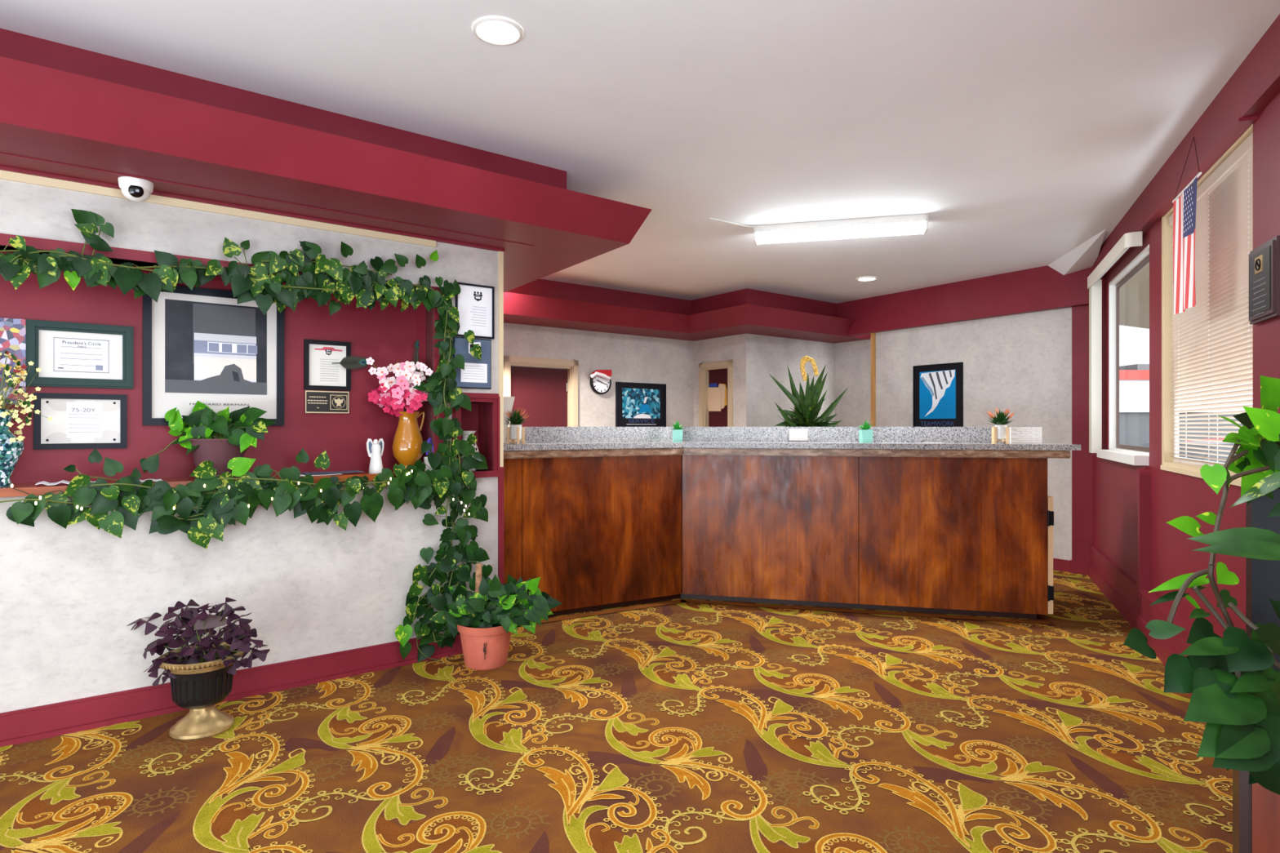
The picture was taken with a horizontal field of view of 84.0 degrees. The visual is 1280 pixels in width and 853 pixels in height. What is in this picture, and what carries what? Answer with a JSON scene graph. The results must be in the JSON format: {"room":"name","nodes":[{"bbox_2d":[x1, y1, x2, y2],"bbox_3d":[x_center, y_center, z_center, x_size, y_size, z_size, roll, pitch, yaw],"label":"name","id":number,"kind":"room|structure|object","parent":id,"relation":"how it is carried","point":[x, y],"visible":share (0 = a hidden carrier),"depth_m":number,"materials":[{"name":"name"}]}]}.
{"room":"hotel lobby","nodes":[
{"label":"hotel lobby","id":0,"kind":"room"},
{"bbox_2d":[0,178,497,713],"bbox_3d":[-3.304,-0.080,2.272,6.200,2.660,0.120,0,0,-37],"label":"wall","id":1,"kind":"structure","parent":0,"point":[69,597],"depth_m":3.18,"materials":[{"name":"paint"}]},
{"bbox_2d":[117,176,153,201],"bbox_3d":[-2.093,-0.979,2.952,0.122,0.082,0.122,0,0,0],"label":"security camera","id":2,"kind":"object","parent":1,"relation":"attached to","point":[135,189],"visible":1,"depth_m":2.91,"materials":[{"name":"white paint"}]},
{"bbox_2d":[0,208,459,323],"bbox_3d":[-1.766,-0.730,3.272,1.956,0.426,0.126,0,0,-38],"label":"pothos vine","id":3,"kind":"object","parent":1,"relation":"attached to","point":[322,277],"visible":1,"depth_m":3.25,"materials":[{"name":"green plant"}]},
{"bbox_2d":[0,448,462,549],"bbox_3d":[-1.763,0.312,3.271,1.965,0.449,0.166,0,0,-38],"label":"pothos vine","id":4,"kind":"object","parent":1,"relation":"attached to","point":[204,514],"visible":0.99,"depth_m":3.14,"materials":[{"name":"green plant"}]},
{"bbox_2d":[75,505,91,510],"bbox_3d":[-2.247,0.323,2.871,0.046,0.017,0.056,0,0,-37],"label":"string lights","id":5,"kind":"object","parent":4,"relation":"attached to","point":[82,508],"depth_m":2.85,"materials":[{"name":"white plastic"}]},
{"bbox_2d":[458,499,470,519],"bbox_3d":[-0.961,0.445,3.846,0.060,0.109,0.056,0,0,-37],"label":"string lights","id":6,"kind":"object","parent":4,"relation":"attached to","point":[459,500],"depth_m":3.84,"materials":[{"name":"white plastic"}]},
{"bbox_2d":[0,632,462,746],"bbox_3d":[-3.255,1.188,2.213,6.206,0.125,0.034,0,0,-37],"label":"baseboard","id":7,"kind":"structure","parent":1,"relation":"attached to","point":[56,719],"depth_m":3.11,"materials":[{"name":"red paint"}]},
{"bbox_2d":[0,244,493,483],"bbox_3d":[-2.458,-0.233,3.015,3.886,1.005,0.279,0,0,-37],"label":"wall niche","id":8,"kind":"object","parent":1,"relation":"in","point":[388,336],"visible":0.23,"depth_m":3.65,"materials":[{"name":"red paint"}]},
{"bbox_2d":[0,317,26,404],"bbox_3d":[-2.698,-0.277,2.970,0.200,0.362,0.020,0,0,-37],"label":"flower painting","id":9,"kind":"object","parent":8,"relation":"attached to","point":[12,331],"visible":0.6,"depth_m":3.00},
{"bbox_2d":[26,319,133,389],"bbox_3d":[-2.465,-0.317,3.138,0.372,0.284,0.034,0,0,-37],"label":"framed certificate","id":10,"kind":"object","parent":8,"relation":"attached to","point":[68,354],"visible":1,"depth_m":3.13,"materials":[{"name":"teal"}]},
{"bbox_2d":[33,392,126,449],"bbox_3d":[-2.470,-0.026,3.144,0.324,0.243,0.018,0,0,-37],"label":"framed certificate","id":11,"kind":"object","parent":8,"relation":"attached to","point":[80,420],"visible":1,"depth_m":3.14,"materials":[{"name":"black"}]},
{"bbox_2d":[0,469,425,497],"bbox_3d":[-2.575,0.255,2.879,3.495,0.034,0.315,0,0,-37],"label":"display shelf","id":12,"kind":"object","parent":8,"relation":"attached to","point":[30,488],"visible":0.14,"depth_m":3.03,"materials":[{"name":"brown wood"}]},
{"bbox_2d":[0,408,24,486],"bbox_3d":[-2.582,0.083,2.857,0.160,0.310,0.160,0,0,0],"label":"mosaic vase","id":13,"kind":"object","parent":12,"relation":"on","point":[11,453],"visible":0.89,"depth_m":2.84,"materials":[{"name":"glass"}]},
{"bbox_2d":[0,350,53,444],"bbox_3d":[-2.571,-0.112,2.870,0.439,0.390,0.187,0,0,0],"label":"bouquet","id":14,"kind":"object","parent":13,"relation":"in","point":[17,369],"visible":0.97,"depth_m":2.84,"materials":[{"name":"yellow plant"}]},
{"bbox_2d":[10,484,30,494],"bbox_3d":[-2.399,0.240,2.756,0.055,0.041,0.056,0,0,-37],"label":"string lights","id":15,"kind":"object","parent":12,"relation":"attached to","point":[11,485],"depth_m":2.77,"materials":[{"name":"white plastic"}]},
{"bbox_2d":[35,480,96,485],"bbox_3d":[-2.367,0.230,2.944,0.202,0.013,0.163,0,0,-37],"label":"paper sheet","id":16,"kind":"object","parent":12,"relation":"on","point":[62,481],"visible":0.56,"depth_m":2.91,"materials":[{"name":"white paper"}]},
{"bbox_2d":[139,479,162,482],"bbox_3d":[-2.175,0.234,3.090,0.159,0.005,0.163,0,0,-37],"label":"stack","id":17,"kind":"object","parent":12,"relation":"on","point":[154,480],"visible":0.39,"depth_m":3.12,"materials":[{"name":"white paper"}]},
{"bbox_2d":[139,400,276,477],"bbox_3d":[-2.002,0.056,3.331,0.619,0.365,0.248,0,0,0],"label":"pothos","id":18,"kind":"object","parent":12,"relation":"on","point":[199,428],"visible":0.98,"depth_m":3.25,"materials":[{"name":"green plant"}]},
{"bbox_2d":[188,438,245,477],"bbox_3d":[-1.974,0.146,3.331,0.250,0.184,0.248,0,0,0],"label":"pot","id":19,"kind":"object","parent":12,"relation":"on","point":[220,451],"depth_m":3.24,"materials":[{"name":"ceramic"}]},
{"bbox_2d":[299,473,342,475],"bbox_3d":[-1.627,0.235,3.510,0.268,0.003,0.184,0,0,-40],"label":"magazine","id":20,"kind":"object","parent":12,"relation":"on","point":[301,474],"visible":0.58,"depth_m":3.50,"materials":[{"name":"white paper"}]},
{"bbox_2d":[300,470,364,474],"bbox_3d":[-1.556,0.229,3.595,0.289,0.003,0.154,0,0,-39],"label":"magazine","id":21,"kind":"object","parent":20,"relation":"on","point":[348,471],"visible":0.94,"depth_m":3.59,"materials":[{"name":"blue paper"}]},
{"bbox_2d":[366,438,384,472],"bbox_3d":[-1.388,0.149,3.726,0.088,0.178,0.057,0,0,-20],"label":"angel figurine","id":22,"kind":"object","parent":12,"relation":"on","point":[375,451],"visible":0.97,"depth_m":3.71,"materials":[{"name":"white ceramic"}]},
{"bbox_2d":[391,411,425,468],"bbox_3d":[-1.262,0.076,3.870,0.168,0.324,0.168,0,0,0],"label":"vase","id":23,"kind":"object","parent":12,"relation":"on","point":[407,442],"visible":0.75,"depth_m":3.82,"materials":[{"name":"orange ceramic"}]},
{"bbox_2d":[365,356,433,417],"bbox_3d":[-1.296,-0.210,3.816,0.359,0.337,0.163,0,0,-5],"label":"bouquet","id":24,"kind":"object","parent":23,"relation":"in","point":[399,394],"visible":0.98,"depth_m":3.78,"materials":[{"name":"pink plant"}]},
{"bbox_2d":[423,437,433,471],"bbox_3d":[-1.141,0.144,3.901,0.101,0.187,0.098,0,0,4],"label":"figurine","id":25,"kind":"object","parent":12,"relation":"on","point":[425,458],"visible":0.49,"depth_m":3.86,"materials":[{"name":"white ceramic"}]},
{"bbox_2d":[142,285,284,425],"bbox_3d":[-2.056,-0.337,3.455,0.592,0.659,0.022,0,0,-37],"label":"framed poster","id":26,"kind":"object","parent":8,"relation":"attached to","point":[218,352],"visible":0.88,"depth_m":3.44,"materials":[{"name":"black paper"}]},
{"bbox_2d":[304,390,349,413],"bbox_3d":[-1.655,-0.132,3.763,0.217,0.116,0.016,0,0,-37],"label":"bronze plaque","id":27,"kind":"object","parent":8,"relation":"attached to","point":[315,402],"visible":1,"depth_m":3.76,"materials":[{"name":"black metal"}]},
{"bbox_2d":[303,338,351,391],"bbox_3d":[-1.653,-0.326,3.762,0.231,0.261,0.020,0,0,-37],"label":"framed notice","id":28,"kind":"object","parent":8,"relation":"attached to","point":[320,373],"visible":1,"depth_m":3.76,"materials":[{"name":"black"}]},
{"bbox_2d":[332,355,368,369],"bbox_3d":[-1.552,-0.347,3.812,0.189,0.085,0.006,0,0,-37],"label":"feather","id":29,"kind":"object","parent":28,"relation":"attached to","point":[349,362],"visible":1,"depth_m":3.82,"materials":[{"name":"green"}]},
{"bbox_2d":[411,339,418,372],"bbox_3d":[-1.262,-0.318,4.032,0.085,0.358,0.006,0,0,-37],"label":"feather","id":30,"kind":"object","parent":8,"relation":"attached to","point":[416,343],"visible":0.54,"depth_m":4.03,"materials":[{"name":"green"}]},
{"bbox_2d":[0,233,502,477],"bbox_3d":[-2.378,-0.238,2.888,3.980,1.044,0.018,0,0,-37],"label":"trim","id":31,"kind":"structure","parent":1,"relation":"attached to","point":[38,243],"depth_m":3.24,"materials":[{"name":"red paint"}]},
{"bbox_2d":[0,169,503,466],"bbox_3d":[-3.262,-0.390,2.220,6.204,1.237,0.014,0,0,-37],"label":"trim","id":32,"kind":"structure","parent":1,"relation":"attached to","point":[4,175],"depth_m":3.43,"materials":[{"name":"beige paint"}]},
{"bbox_2d":[0,165,505,584],"bbox_3d":[-3.256,0.115,2.215,6.206,2.270,0.030,0,0,-37],"label":"trim","id":33,"kind":"structure","parent":1,"relation":"attached to","point":[500,479],"depth_m":3.54,"materials":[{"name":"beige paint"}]},
{"bbox_2d":[0,27,652,293],"bbox_3d":[-3.264,-1.218,2.799,6.900,0.404,2.290,0,0,-37],"label":"soffit","id":34,"kind":"structure","parent":1,"relation":"attached to","point":[66,110],"depth_m":2.96,"materials":[{"name":"red paint"}]},
{"bbox_2d":[395,279,492,662],"bbox_3d":[-1.049,0.237,3.820,0.530,2.082,0.120,0,0,-42],"label":"pothos vine","id":35,"kind":"object","parent":1,"relation":"attached to","point":[442,385],"visible":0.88,"depth_m":3.82,"materials":[{"name":"green plant"}]},
{"bbox_2d":[461,431,479,471],"bbox_3d":[-0.984,0.135,4.068,0.134,0.227,0.132,0,0,0],"label":"vase","id":36,"kind":"object","parent":1,"relation":"on","point":[464,437],"visible":0.23,"depth_m":4.04,"materials":[{"name":"ceramic"}]},
{"bbox_2d":[453,336,491,389],"bbox_3d":[-0.938,-0.357,3.980,0.224,0.282,0.016,0,0,-37],"label":"plaque","id":37,"kind":"object","parent":1,"relation":"attached to","point":[477,374],"visible":0.73,"depth_m":3.98,"materials":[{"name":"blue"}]},
{"bbox_2d":[454,281,494,339],"bbox_3d":[-0.926,-0.651,3.989,0.228,0.298,0.016,0,0,-37],"label":"framed piece","id":38,"kind":"object","parent":1,"relation":"attached to","point":[475,304],"visible":0.97,"depth_m":4.00,"materials":[{"name":"black"}]},
{"bbox_2d":[503,322,693,426],"bbox_3d":[-1.629,-0.080,6.787,5.600,2.660,0.120,0,0,-37],"label":"wall","id":39,"kind":"structure","parent":0,"point":[631,358],"depth_m":7.71,"materials":[{"name":"paint"}]},
{"bbox_2d":[511,366,567,426],"bbox_3d":[-1.037,0.318,7.241,0.672,1.844,0.050,0,0,-37],"label":"door","id":40,"kind":"structure","parent":39,"relation":"in","point":[542,393],"depth_m":7.24,"materials":[{"name":"red paint"}]},
{"bbox_2d":[503,355,578,426],"bbox_3d":[-1.023,0.276,7.223,0.862,1.949,0.136,0,0,-37],"label":"trim","id":41,"kind":"structure","parent":39,"relation":"attached to","point":[572,366],"depth_m":7.32,"materials":[{"name":"beige paint"}]},
{"bbox_2d":[590,374,611,394],"bbox_3d":[-0.419,-0.478,7.602,0.255,0.255,0.042,0,0,-37],"label":"wall clock","id":42,"kind":"object","parent":39,"relation":"attached to","point":[598,384],"visible":0.87,"depth_m":7.59,"materials":[{"name":"black"}]},
{"bbox_2d":[590,369,611,380],"bbox_3d":[-0.415,-0.559,7.549,0.259,0.108,0.067,0,0,-37],"label":"hat","id":43,"kind":"object","parent":42,"relation":"on","point":[606,374],"visible":1,"depth_m":7.54,"materials":[{"name":"red fabric"}]},
{"bbox_2d":[615,382,666,426],"bbox_3d":[0.017,-0.225,7.945,0.696,0.534,0.022,0,0,-37],"label":"framed poster","id":44,"kind":"object","parent":39,"relation":"attached to","point":[637,404],"visible":0.98,"depth_m":7.93,"materials":[{"name":"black paper"}]},
{"bbox_2d":[0,569,1232,852],"bbox_3d":[-1.116,1.297,3.500,11.768,0.106,15.000,0,0,0],"label":"floor","id":45,"kind":"structure","parent":0,"point":[678,725],"depth_m":2.75,"materials":[{"name":"brown carpet"}]},
{"bbox_2d":[126,597,270,741],"bbox_3d":[-1.844,0.971,2.943,0.676,0.558,0.351,0,0,0],"label":"potted plant","id":46,"kind":"object","parent":45,"relation":"on","point":[201,678],"visible":0.98,"depth_m":2.87,"materials":[{"name":"purple plant"}]},
{"bbox_2d":[169,651,235,708],"bbox_3d":[-1.808,1.048,2.936,0.256,0.187,0.256,0,0,0],"label":"bowl","id":47,"kind":"object","parent":46,"relation":"on","point":[205,686],"depth_m":2.85,"materials":[{"name":"black"}]},
{"bbox_2d":[193,614,226,651],"bbox_3d":[-1.738,0.864,2.907,0.136,0.208,0.062,0,0,0],"label":"plant tag","id":48,"kind":"object","parent":46,"relation":"on","point":[212,621],"visible":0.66,"depth_m":2.88,"materials":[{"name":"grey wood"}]},
{"bbox_2d":[426,563,562,670],"bbox_3d":[-0.763,0.988,3.748,0.702,0.525,0.343,0,0,0],"label":"terracotta pot plant","id":49,"kind":"object","parent":45,"relation":"on","point":[485,619],"visible":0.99,"depth_m":3.67,"materials":[{"name":"green plant"}]},
{"bbox_2d":[503,447,1070,619],"bbox_3d":[0.581,0.698,4.966,4.366,1.104,1.616,0,0,0],"label":"reception counter","id":50,"kind":"object","parent":45,"relation":"on","point":[964,532],"depth_m":4.81,"materials":[{"name":"brown wood"}]},
{"bbox_2d":[503,426,1080,450],"bbox_3d":[0.676,0.072,4.908,4.343,0.148,1.235,0,0,-4],"label":"countertop","id":51,"kind":"structure","parent":50,"relation":"on","point":[535,437],"depth_m":5.02,"materials":[{"name":"stone"}]},
{"bbox_2d":[503,396,515,442],"bbox_3d":[-0.884,-0.049,4.706,0.102,0.307,0.061,0,0,0],"label":"holder","id":52,"kind":"object","parent":51,"relation":"on","point":[508,401],"visible":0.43,"depth_m":4.71,"materials":[{"name":"beige plastic"}]},
{"bbox_2d":[505,406,529,444],"bbox_3d":[-0.818,-0.013,4.679,0.178,0.245,0.180,0,0,-39],"label":"potted plant","id":53,"kind":"object","parent":51,"relation":"on","point":[515,420],"visible":0.99,"depth_m":4.65,"materials":[{"name":"green plant"}]},
{"bbox_2d":[671,420,684,441],"bbox_3d":[0.274,0.030,5.268,0.114,0.161,0.126,0,0,0],"label":"pot plant","id":54,"kind":"object","parent":51,"relation":"on","point":[677,432],"visible":1,"depth_m":5.23,"materials":[{"name":"teal ceramic"}]},
{"bbox_2d":[789,428,807,440],"bbox_3d":[1.164,0.056,5.224,0.133,0.085,0.003,0,0,14],"label":"card","id":55,"kind":"object","parent":51,"relation":"on","point":[799,434],"visible":1,"depth_m":5.22,"materials":[{"name":"white paper"}]},
{"bbox_2d":[858,420,873,443],"bbox_3d":[1.567,0.029,4.953,0.109,0.161,0.129,0,0,0],"label":"pot plant","id":56,"kind":"object","parent":51,"relation":"on","point":[865,434],"visible":1,"depth_m":4.92,"materials":[{"name":"teal ceramic"}]},
{"bbox_2d":[986,407,1014,444],"bbox_3d":[2.396,-0.012,4.712,0.179,0.245,0.208,0,0,43],"label":"potted plant","id":57,"kind":"object","parent":51,"relation":"on","point":[1000,432],"visible":1,"depth_m":4.69,"materials":[{"name":"green plant"}]},
{"bbox_2d":[1009,426,1041,443],"bbox_3d":[2.621,0.055,4.831,0.190,0.110,0.042,0,0,14],"label":"sign","id":58,"kind":"object","parent":51,"relation":"on","point":[1017,434],"visible":0.99,"depth_m":4.81,"materials":[{"name":"white paper"}]},
{"bbox_2d":[1047,495,1053,613],"bbox_3d":[2.693,0.825,4.792,0.038,0.750,0.512,0,0,15],"label":"gate","id":59,"kind":"object","parent":50,"relation":"attached to","point":[1050,500],"visible":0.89,"depth_m":4.56,"materials":[{"name":"brown wood"}]},
{"bbox_2d":[768,364,847,426],"bbox_3d":[1.652,0.307,7.035,0.786,1.887,0.732,0,0,0],"label":"yucca plant","id":60,"kind":"object","parent":45,"relation":"on","point":[806,410],"visible":0.41,"depth_m":7.00,"materials":[{"name":"green plant"}]},
{"bbox_2d":[800,355,818,381],"bbox_3d":[1.662,-0.576,6.971,0.183,0.250,0.047,0,0,0],"label":"horseshoe","id":61,"kind":"object","parent":60,"relation":"attached to","point":[805,359],"visible":1,"depth_m":6.97,"materials":[{"name":"gold metal"}]},
{"bbox_2d":[1232,769,1279,852],"bbox_3d":[1.504,0.907,1.485,0.422,0.685,0.330,0,0,38],"label":"base cabinet","id":62,"kind":"object","parent":45,"relation":"on","point":[1255,808],"visible":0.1,"depth_m":1.47,"materials":[{"name":"red wood"}]},
{"bbox_2d":[1245,487,1279,671],"bbox_3d":[1.489,0.347,1.503,0.308,0.434,0.200,0,0,38],"label":"stand","id":63,"kind":"object","parent":62,"relation":"on","point":[1262,576],"visible":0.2,"depth_m":1.51,"materials":[{"name":"black"}]},
{"bbox_2d":[1123,375,1279,795],"bbox_3d":[1.240,0.271,1.353,0.869,0.748,0.302,0,0,-36],"label":"plant","id":64,"kind":"object","parent":63,"relation":"on","point":[1232,681],"visible":1,"depth_m":1.19,"materials":[{"name":"green plant"}]},
{"bbox_2d":[0,0,1279,303],"bbox_3d":[-1.509,-1.470,3.500,10.982,0.120,15.000,0,0,0],"label":"ceiling","id":65,"kind":"structure","parent":0,"point":[1024,131],"depth_m":3.05,"materials":[{"name":"paint"}]},
{"bbox_2d":[472,16,523,44],"bbox_3d":[-0.505,-1.405,2.526,0.178,0.010,0.178,0,0,0],"label":"recessed light","id":66,"kind":"object","parent":65,"relation":"in","point":[496,30],"visible":1,"depth_m":2.52,"materials":[{"name":"white paint"}]},
{"bbox_2d":[478,21,517,42],"bbox_3d":[-0.505,-1.406,2.526,0.137,0.004,0.137,0,0,0],"label":"diffuser","id":67,"kind":"object","parent":66,"relation":"attached to","point":[488,31],"depth_m":2.52,"materials":[{"name":"white plastic"}]},
{"bbox_2d":[709,213,928,244],"bbox_3d":[1.208,-1.360,4.918,1.470,0.100,0.371,0,0,3],"label":"fluorescent light","id":68,"kind":"object","parent":65,"relation":"attached to","point":[910,224],"visible":1,"depth_m":4.86,"materials":[{"name":"white paint"}]},
{"bbox_2d":[856,276,877,281],"bbox_3d":[2.154,-1.405,6.745,0.194,0.010,0.194,0,0,0],"label":"recessed light","id":69,"kind":"object","parent":65,"relation":"in","point":[862,278],"visible":1,"depth_m":6.73,"materials":[{"name":"white paint"}]},
{"bbox_2d":[858,277,875,280],"bbox_3d":[2.154,-1.406,6.745,0.150,0.004,0.150,0,0,0],"label":"diffuser","id":70,"kind":"object","parent":69,"relation":"attached to","point":[860,278],"depth_m":6.73,"materials":[{"name":"white plastic"}]},
{"bbox_2d":[693,333,754,426],"bbox_3d":[0.947,-0.080,8.123,0.120,2.660,0.860,0,0,-37],"label":"wall","id":71,"kind":"structure","parent":0,"point":[740,348],"depth_m":7.86,"materials":[{"name":"paint"}]},
{"bbox_2d":[698,360,733,426],"bbox_3d":[0.905,0.251,8.149,0.136,1.998,0.546,0,0,-37],"label":"trim","id":72,"kind":"structure","parent":71,"relation":"attached to","point":[704,368],"depth_m":8.26,"materials":[{"name":"beige paint"}]},
{"bbox_2d":[708,368,727,426],"bbox_3d":[0.918,0.288,8.159,0.082,1.903,0.376,0,0,-37],"label":"door","id":73,"kind":"structure","parent":71,"relation":"in","point":[716,419],"depth_m":8.18,"materials":[{"name":"red paint"}]},
{"bbox_2d":[707,382,727,411],"bbox_3d":[0.872,-0.344,8.200,0.013,0.328,0.362,0,0,-38],"label":"pocket","id":74,"kind":"object","parent":73,"relation":"attached to","point":[717,397],"visible":1,"depth_m":8.17,"materials":[{"name":"beige paper"}]},
{"bbox_2d":[754,334,834,426],"bbox_3d":[1.776,-0.080,8.288,1.400,2.660,0.120,0,0,-37],"label":"wall","id":75,"kind":"structure","parent":0,"point":[772,354],"depth_m":8.10,"materials":[{"name":"paint"}]},
{"bbox_2d":[503,279,871,343],"bbox_3d":[-0.397,-1.220,6.710,7.470,0.400,1.490,0,0,-37],"label":"soffit","id":76,"kind":"structure","parent":75,"relation":"attached to","point":[539,302],"depth_m":7.33,"materials":[{"name":"red paint"}]},
{"bbox_2d":[834,337,871,426],"bbox_3d":[2.587,-0.080,8.476,0.120,2.660,0.760,0,0,-37],"label":"wall","id":77,"kind":"structure","parent":0,"point":[852,359],"depth_m":8.45,"materials":[{"name":"paint"}]},
{"bbox_2d":[875,306,1071,560],"bbox_3d":[3.201,-0.080,6.963,0.120,2.660,2.089,0,0,-35],"label":"wall","id":78,"kind":"structure","parent":0,"point":[1021,363],"depth_m":6.58,"materials":[{"name":"paint"}]},
{"bbox_2d":[871,332,875,426],"bbox_3d":[2.554,0.105,7.780,0.020,2.290,0.050,0,0,-35],"label":"trim","id":79,"kind":"structure","parent":78,"relation":"attached to","point":[873,335],"depth_m":7.76,"materials":[{"name":"brown wood"}]},
{"bbox_2d":[912,362,963,426],"bbox_3d":[2.989,-0.294,7.145,0.022,0.678,0.540,0,0,-35],"label":"framed poster","id":80,"kind":"object","parent":78,"relation":"attached to","point":[937,388],"visible":0.94,"depth_m":7.14,"materials":[{"name":"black paper"}]},
{"bbox_2d":[836,265,1092,335],"bbox_3d":[2.942,-1.221,7.180,0.100,0.378,3.239,0,0,-35],"label":"soffit","id":81,"kind":"structure","parent":78,"relation":"attached to","point":[1042,288],"depth_m":6.78,"materials":[{"name":"red paint"}]},
{"bbox_2d":[1053,558,1070,572],"bbox_3d":[3.139,1.200,6.933,0.015,0.100,2.009,0,0,-35],"label":"baseboard","id":82,"kind":"structure","parent":78,"relation":"attached to","point":[1061,565],"depth_m":6.17,"materials":[{"name":"red paint"}]},
{"bbox_2d":[1071,305,1097,561],"bbox_3d":[3.829,0.100,6.071,0.227,2.300,0.120,0,0,38],"label":"wall","id":83,"kind":"structure","parent":0,"point":[1082,460],"depth_m":6.06,"materials":[{"name":"red paint"}]},
{"bbox_2d":[1070,560,1089,574],"bbox_3d":[3.762,1.195,6.035,0.187,0.110,0.020,0,0,38],"label":"baseboard","id":84,"kind":"structure","parent":83,"relation":"attached to","point":[1076,566],"depth_m":6.04,"materials":[{"name":"red paint"}]},
{"bbox_2d":[1102,92,1279,638],"bbox_3d":[2.138,-0.080,2.139,0.055,2.660,8.750,0,0,24],"label":"wall","id":85,"kind":"structure","parent":0,"point":[1174,495],"depth_m":3.54,"materials":[{"name":"red paint"}]},
{"bbox_2d":[1048,228,1106,275],"bbox_3d":[3.446,-1.355,5.643,0.355,0.109,1.196,0,0,29],"label":"trim","id":86,"kind":"structure","parent":85,"relation":"attached to","point":[1084,255],"depth_m":5.71,"materials":[{"name":"paint"}]},
{"bbox_2d":[1092,455,1151,597],"bbox_3d":[3.435,0.745,5.146,0.060,1.010,1.902,0,0,24],"label":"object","id":87,"kind":"structure","parent":85,"relation":"attached to","point":[1122,491],"depth_m":4.85,"materials":[{"name":"red paint"}]},
{"bbox_2d":[1097,244,1149,466],"bbox_3d":[3.358,-0.438,4.922,0.135,1.345,1.331,0,0,24],"label":"window","id":88,"kind":"structure","parent":85,"relation":"in","point":[1126,454],"depth_m":5.43,"materials":[{"name":"white paint"}]},
{"bbox_2d":[1087,231,1142,453],"bbox_3d":[3.338,-0.497,5.039,0.088,1.404,1.472,0,0,24],"label":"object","id":89,"kind":"object","parent":88,"relation":"attached to","point":[1128,240],"visible":0.94,"depth_m":5.59,"materials":[{"name":"white"}]},
{"bbox_2d":[1087,542,1191,696],"bbox_3d":[2.050,1.116,2.096,0.070,0.268,8.600,0,0,24],"label":"baseboard","id":90,"kind":"structure","parent":85,"relation":"attached to","point":[1119,588],"depth_m":4.44,"materials":[{"name":"red paint"}]},
{"bbox_2d":[1092,13,1279,279],"bbox_3d":[2.056,-1.298,2.094,0.058,0.223,8.600,0,0,24],"label":"trim","id":91,"kind":"structure","parent":85,"relation":"attached to","point":[1255,82],"depth_m":3.08,"materials":[{"name":"red paint"}]},
{"bbox_2d":[1172,136,1201,315],"bbox_3d":[2.553,-0.949,3.308,0.046,0.804,0.432,0,0,24],"label":"flag","id":92,"kind":"object","parent":85,"relation":"hanging from","point":[1184,204],"visible":1,"depth_m":3.31,"materials":[{"name":"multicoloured fabric"}]},
{"bbox_2d":[1160,124,1253,486],"bbox_3d":[2.699,-0.480,3.387,0.072,1.440,1.372,0,0,24],"label":"window","id":93,"kind":"structure","parent":85,"relation":"in","point":[1167,464],"depth_m":3.98,"materials":[{"name":"beige paint"}]},
{"bbox_2d":[1168,132,1253,471],"bbox_3d":[2.720,-0.489,3.377,0.055,1.378,1.288,0,0,24],"label":"blind","id":94,"kind":"object","parent":93,"relation":"attached to","point":[1212,340],"visible":0.59,"depth_m":3.25,"materials":[{"name":"white paint"}]},
{"bbox_2d":[1248,235,1279,324],"bbox_3d":[2.313,-0.538,2.637,0.037,0.283,0.256,0,0,24],"label":"plaque","id":95,"kind":"object","parent":85,"relation":"attached to","point":[1264,260],"visible":1,"depth_m":2.60,"materials":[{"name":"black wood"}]},
{"label":"outside","id":96,"kind":"structure","parent":0,"visible":0},
{"bbox_3d":[33.200,1.550,21.000,60.000,0.100,70.000,0,0,0],"label":"ground","id":97,"kind":"structure","parent":96,"visible":0},
{"bbox_2d":[1119,364,1253,446],"bbox_3d":[21.000,-0.435,28.000,22.400,3.870,8.200,0,0,0],"label":"building","id":98,"kind":"structure","parent":97,"relation":"on","point":[1134,380],"depth_m":24.30,"materials":[{"name":"white"}]},
{"bbox_2d":[1141,440,1238,462],"bbox_3d":[11.300,0.888,14.025,4.200,1.216,1.730,0,0,0],"label":"parked car","id":99,"kind":"object","parent":97,"relation":"on","point":[1145,444],"visible":0.06,"depth_m":13.22,"materials":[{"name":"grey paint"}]},
{"bbox_2d":[1185,438,1224,441],"bbox_3d":[15.100,0.888,17.825,4.200,1.216,1.730,0,0,0],"label":"parked car","id":100,"kind":"object","parent":97,"relation":"on","point":[1205,438],"visible":0.02,"depth_m":18.40,"materials":[{"name":"red"}]},
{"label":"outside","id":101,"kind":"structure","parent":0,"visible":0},
{"bbox_2d":[1119,262,1149,328],"bbox_3d":[6.005,-1.550,7.531,2.259,0.400,10.563,0,0,24],"label":"porch canopy","id":102,"kind":"object","parent":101,"point":[1134,294],"visible":0.06,"depth_m":8.72,"materials":[{"name":"beige"}]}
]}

